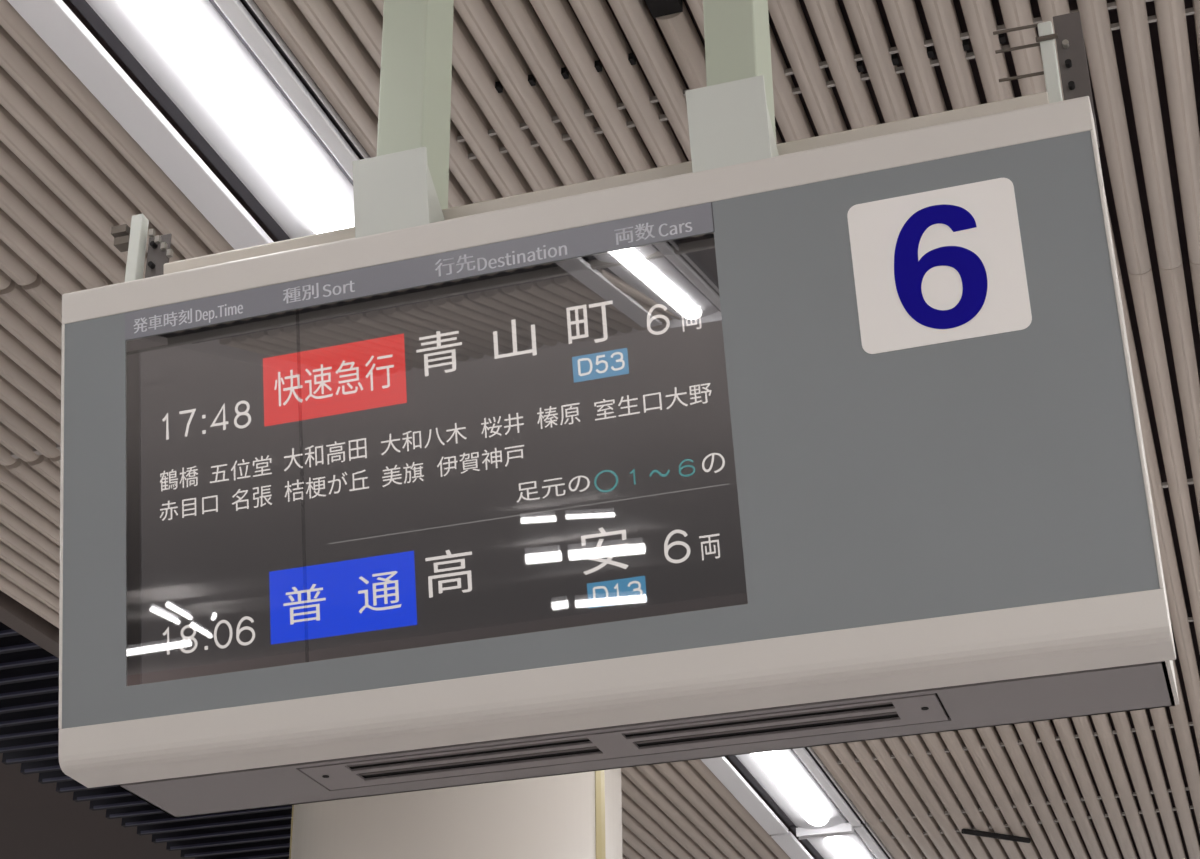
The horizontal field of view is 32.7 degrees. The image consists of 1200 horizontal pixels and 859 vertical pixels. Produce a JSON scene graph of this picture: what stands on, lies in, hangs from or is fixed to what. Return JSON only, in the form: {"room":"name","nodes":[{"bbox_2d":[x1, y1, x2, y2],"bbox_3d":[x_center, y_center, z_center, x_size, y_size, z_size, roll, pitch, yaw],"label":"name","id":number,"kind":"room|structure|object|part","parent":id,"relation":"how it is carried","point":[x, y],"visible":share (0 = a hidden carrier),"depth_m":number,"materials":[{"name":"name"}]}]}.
{"room":"train station platform","nodes":[
{"label":"train station platform","id":0,"kind":"room"},
{"bbox_2d":[0,753,194,858],"bbox_3d":[-5.798,3.428,13.388,8.640,0.102,14.000,-9,-28,16],"label":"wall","id":1,"kind":"structure","parent":0,"point":[37,821],"depth_m":10.78,"materials":[{"name":"brown paint"}]},
{"bbox_2d":[0,622,291,858],"bbox_3d":[-1.625,2.351,11.218,0.980,0.145,12.000,-9,-28,16],"label":"ceiling vent","id":2,"kind":"object","parent":1,"relation":"in","point":[29,674],"visible":0.4,"depth_m":9.86,"materials":[{"name":"black metal"}]},
{"bbox_3d":[-2.735,0.831,8.199,0.980,0.095,0.035,-9,-28,16],"label":"blade","id":3,"kind":"part","parent":2,"relation":"part of","materials":[{"name":"black metal"}]},
{"bbox_3d":[-2.686,0.898,8.330,0.980,0.095,0.035,-9,-28,16],"label":"blade","id":4,"kind":"part","parent":2,"relation":"part of","materials":[{"name":"black metal"}]},
{"bbox_3d":[-2.348,1.367,9.248,0.980,0.095,0.035,-9,-28,16],"label":"blade","id":5,"kind":"part","parent":2,"relation":"part of","materials":[{"name":"black metal"}]},
{"bbox_3d":[-2.396,1.300,9.117,0.980,0.095,0.035,-9,-28,16],"label":"blade","id":6,"kind":"part","parent":2,"relation":"part of","materials":[{"name":"black metal"}]},
{"bbox_3d":[-2.445,1.233,8.986,0.980,0.095,0.035,-9,-28,16],"label":"blade","id":7,"kind":"part","parent":2,"relation":"part of","materials":[{"name":"black metal"}]},
{"bbox_3d":[-2.493,1.166,8.855,0.980,0.095,0.035,-9,-28,16],"label":"blade","id":8,"kind":"part","parent":2,"relation":"part of","materials":[{"name":"black metal"}]},
{"bbox_3d":[-2.541,1.099,8.724,0.980,0.095,0.035,-9,-28,16],"label":"blade","id":9,"kind":"part","parent":2,"relation":"part of","materials":[{"name":"black metal"}]},
{"bbox_3d":[-2.590,1.032,8.592,0.980,0.095,0.035,-9,-28,16],"label":"blade","id":10,"kind":"part","parent":2,"relation":"part of","materials":[{"name":"black metal"}]},
{"bbox_3d":[-2.638,0.965,8.461,0.980,0.095,0.035,-9,-28,16],"label":"blade","id":11,"kind":"part","parent":2,"relation":"part of","materials":[{"name":"black metal"}]},
{"bbox_3d":[-2.300,1.434,9.379,0.980,0.095,0.035,-9,-28,16],"label":"blade","id":12,"kind":"part","parent":2,"relation":"part of","materials":[{"name":"black metal"}]},
{"bbox_3d":[-2.251,1.501,9.510,0.980,0.095,0.035,-9,-28,16],"label":"blade","id":13,"kind":"part","parent":2,"relation":"part of","materials":[{"name":"black metal"}]},
{"bbox_3d":[-2.203,1.568,9.642,0.980,0.095,0.035,-9,-28,16],"label":"blade","id":14,"kind":"part","parent":2,"relation":"part of","materials":[{"name":"black metal"}]},
{"bbox_3d":[-2.155,1.635,9.773,0.980,0.095,0.035,-9,-28,16],"label":"blade","id":15,"kind":"part","parent":2,"relation":"part of","materials":[{"name":"black metal"}]},
{"bbox_3d":[-2.106,1.702,9.904,0.980,0.095,0.035,-9,-28,16],"label":"blade","id":16,"kind":"part","parent":2,"relation":"part of","materials":[{"name":"black metal"}]},
{"bbox_3d":[-2.058,1.769,10.035,0.980,0.095,0.035,-9,-28,16],"label":"blade","id":17,"kind":"part","parent":2,"relation":"part of","materials":[{"name":"black metal"}]},
{"bbox_3d":[-2.009,1.836,10.166,0.980,0.095,0.035,-9,-28,16],"label":"blade","id":18,"kind":"part","parent":2,"relation":"part of","materials":[{"name":"black metal"}]},
{"bbox_3d":[-1.961,1.903,10.297,0.980,0.095,0.035,-9,-28,16],"label":"blade","id":19,"kind":"part","parent":2,"relation":"part of","materials":[{"name":"black metal"}]},
{"bbox_3d":[-1.913,1.970,10.428,0.980,0.095,0.035,-9,-28,16],"label":"blade","id":20,"kind":"part","parent":2,"relation":"part of","materials":[{"name":"black metal"}]},
{"bbox_3d":[-1.864,2.037,10.559,0.980,0.095,0.035,-9,-28,16],"label":"blade","id":21,"kind":"part","parent":2,"relation":"part of","materials":[{"name":"black metal"}]},
{"bbox_3d":[-1.816,2.104,10.691,0.980,0.095,0.035,-9,-28,16],"label":"blade","id":22,"kind":"part","parent":2,"relation":"part of","materials":[{"name":"black metal"}]},
{"bbox_3d":[-1.768,2.171,10.822,0.980,0.095,0.035,-9,-28,16],"label":"blade","id":23,"kind":"part","parent":2,"relation":"part of","materials":[{"name":"black metal"}]},
{"bbox_3d":[-1.719,2.238,10.953,0.980,0.095,0.035,-9,-28,16],"label":"blade","id":24,"kind":"part","parent":2,"relation":"part of","materials":[{"name":"black metal"}]},
{"bbox_3d":[-1.671,2.305,11.084,0.980,0.095,0.035,-9,-28,16],"label":"blade","id":25,"kind":"part","parent":2,"relation":"part of","materials":[{"name":"black metal"}]},
{"bbox_2d":[0,0,1199,858],"bbox_3d":[1.300,-0.004,6.733,7.600,0.150,19.800,-9,-28,16],"label":"ceiling","id":26,"kind":"structure","parent":0,"point":[546,94],"depth_m":5.34,"materials":[{"name":"paint"}]},
{"bbox_2d":[7,0,370,249],"bbox_3d":[-1.562,-1.663,3.299,0.508,0.088,5.470,-9,-28,16],"label":"ceiling light","id":27,"kind":"object","parent":26,"relation":"attached to","point":[211,67],"visible":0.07,"depth_m":4.98,"materials":[{"name":"white paint"}]},
{"bbox_2d":[59,0,1178,817],"bbox_3d":[-0.039,-0.319,4.064,2.048,1.888,0.549,-9,-28,16],"label":"departure board","id":28,"kind":"object","parent":26,"relation":"hanging from","point":[753,443],"visible":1,"depth_m":3.71,"materials":[{"name":"white paint"}]},
{"bbox_3d":[-0.925,-0.312,4.266,0.052,0.215,0.005,-9,-28,16],"label":"drilled plate","id":29,"kind":"part","parent":28,"relation":"part of","materials":[{"name":"metal"}]},
{"bbox_3d":[-0.379,-0.712,4.224,0.100,1.035,0.143,-9,-28,16],"label":"hanging post","id":30,"kind":"part","parent":28,"relation":"part of","materials":[{"name":"metal"}]},
{"label":"frame","id":31,"kind":"part","parent":28,"relation":"part of","materials":[{"name":"black glass"}]},
{"bbox_3d":[-0.329,0.072,3.795,1.181,0.668,0.002,-9,-17,16],"label":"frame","id":32,"kind":"part","parent":28,"relation":"part of","materials":[{"name":"black glass"}]},
{"bbox_3d":[-0.019,-0.419,4.021,1.804,0.091,0.138,-9,-18,16],"label":"rail","id":33,"kind":"part","parent":28,"relation":"part of","materials":[{"name":"beige metal"}]},
{"bbox_3d":[0.000,-0.435,3.941,1.600,0.072,0.006,-9,-18,16],"label":"rail","id":34,"kind":"part","parent":28,"relation":"part of","materials":[{"name":"beige metal"}]},
{"bbox_3d":[0.027,0.576,3.749,1.203,0.004,0.140,-9,-28,16],"label":"vent plate","id":35,"kind":"part","parent":28,"relation":"part of","materials":[{"name":"grey paint"}]},
{"bbox_3d":[0.270,-0.816,4.038,0.100,1.035,0.143,-9,-28,16],"label":"hanging post","id":36,"kind":"part","parent":28,"relation":"part of","materials":[{"name":"metal"}]},
{"bbox_3d":[0.781,-0.751,3.838,0.087,0.008,0.006,-9,-28,16],"label":"threaded rod","id":37,"kind":"part","parent":28,"relation":"part of","materials":[{"name":"grey metal"}]},
{"bbox_3d":[0.781,-0.712,3.817,0.087,0.008,0.006,-9,-28,16],"label":"threaded rod","id":38,"kind":"part","parent":28,"relation":"part of","materials":[{"name":"grey metal"}]},
{"bbox_3d":[0.782,-0.653,3.787,0.087,0.008,0.006,-9,-28,16],"label":"threaded rod","id":39,"kind":"part","parent":28,"relation":"part of","materials":[{"name":"grey metal"}]},
{"bbox_3d":[0.876,-0.642,3.770,0.050,0.308,0.005,-9,-28,16],"label":"drilled plate","id":40,"kind":"part","parent":28,"relation":"part of","materials":[{"name":"metal"}]},
{"bbox_3d":[0.943,-0.029,3.633,0.007,1.012,0.224,-9,-18,16],"label":"plate","id":41,"kind":"part","parent":28,"relation":"part of","materials":[{"name":"white paint"}]},
{"bbox_2d":[645,0,682,17],"bbox_3d":[0.074,-1.110,4.518,0.070,0.088,0.530,-9,-28,16],"label":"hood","id":42,"kind":"object","parent":26,"relation":"attached to","point":[658,8],"depth_m":4.70,"materials":[{"name":"black metal"}]},
{"bbox_2d":[700,747,864,836],"bbox_3d":[0.208,0.791,8.100,0.508,0.088,5.840,-9,-28,16],"label":"ceiling light","id":43,"kind":"object","parent":26,"relation":"attached to","point":[790,781],"visible":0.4,"depth_m":9.98,"materials":[{"name":"white paint"}]},
{"bbox_2d":[771,820,893,858],"bbox_3d":[2.018,3.300,13.007,0.508,0.088,5.680,-9,-28,16],"label":"ceiling light","id":44,"kind":"object","parent":26,"relation":"attached to","point":[858,843],"visible":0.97,"depth_m":10.83,"materials":[{"name":"white paint"}]},
{"bbox_2d":[961,828,1030,842],"bbox_3d":[2.068,2.121,10.683,0.424,0.028,0.028,13,-30,-24],"label":"cable","id":45,"kind":"object","parent":26,"relation":"attached to","point":[964,831],"visible":1,"depth_m":10.67,"materials":[{"name":"black plastic"}]},
{"bbox_3d":[-21.429,-13.278,-19.591,54.000,0.100,66.000,-9,-28,16],"label":"ceiling","id":46,"kind":"structure","parent":0,"visible":0},
{"bbox_2d":[0,590,58,657],"bbox_3d":[-1.743,1.449,9.358,0.085,0.062,16.000,-9,-28,16],"label":"trim","id":47,"kind":"structure","parent":46,"relation":"attached to","point":[13,614],"depth_m":7.98,"materials":[{"name":"metal"}]},
{"bbox_3d":[-18.572,-5.208,-14.131,54.000,0.100,100.000,-9,-28,16],"label":"floor","id":48,"kind":"structure","parent":0,"visible":0},
{"bbox_2d":[289,768,622,858],"bbox_3d":[-0.592,3.330,7.973,1.412,4.600,1.412,-9,-28,16],"label":"column","id":49,"kind":"structure","parent":48,"relation":"on","point":[575,815],"depth_m":8.19,"materials":[{"name":"beige concrete"}]}
]}

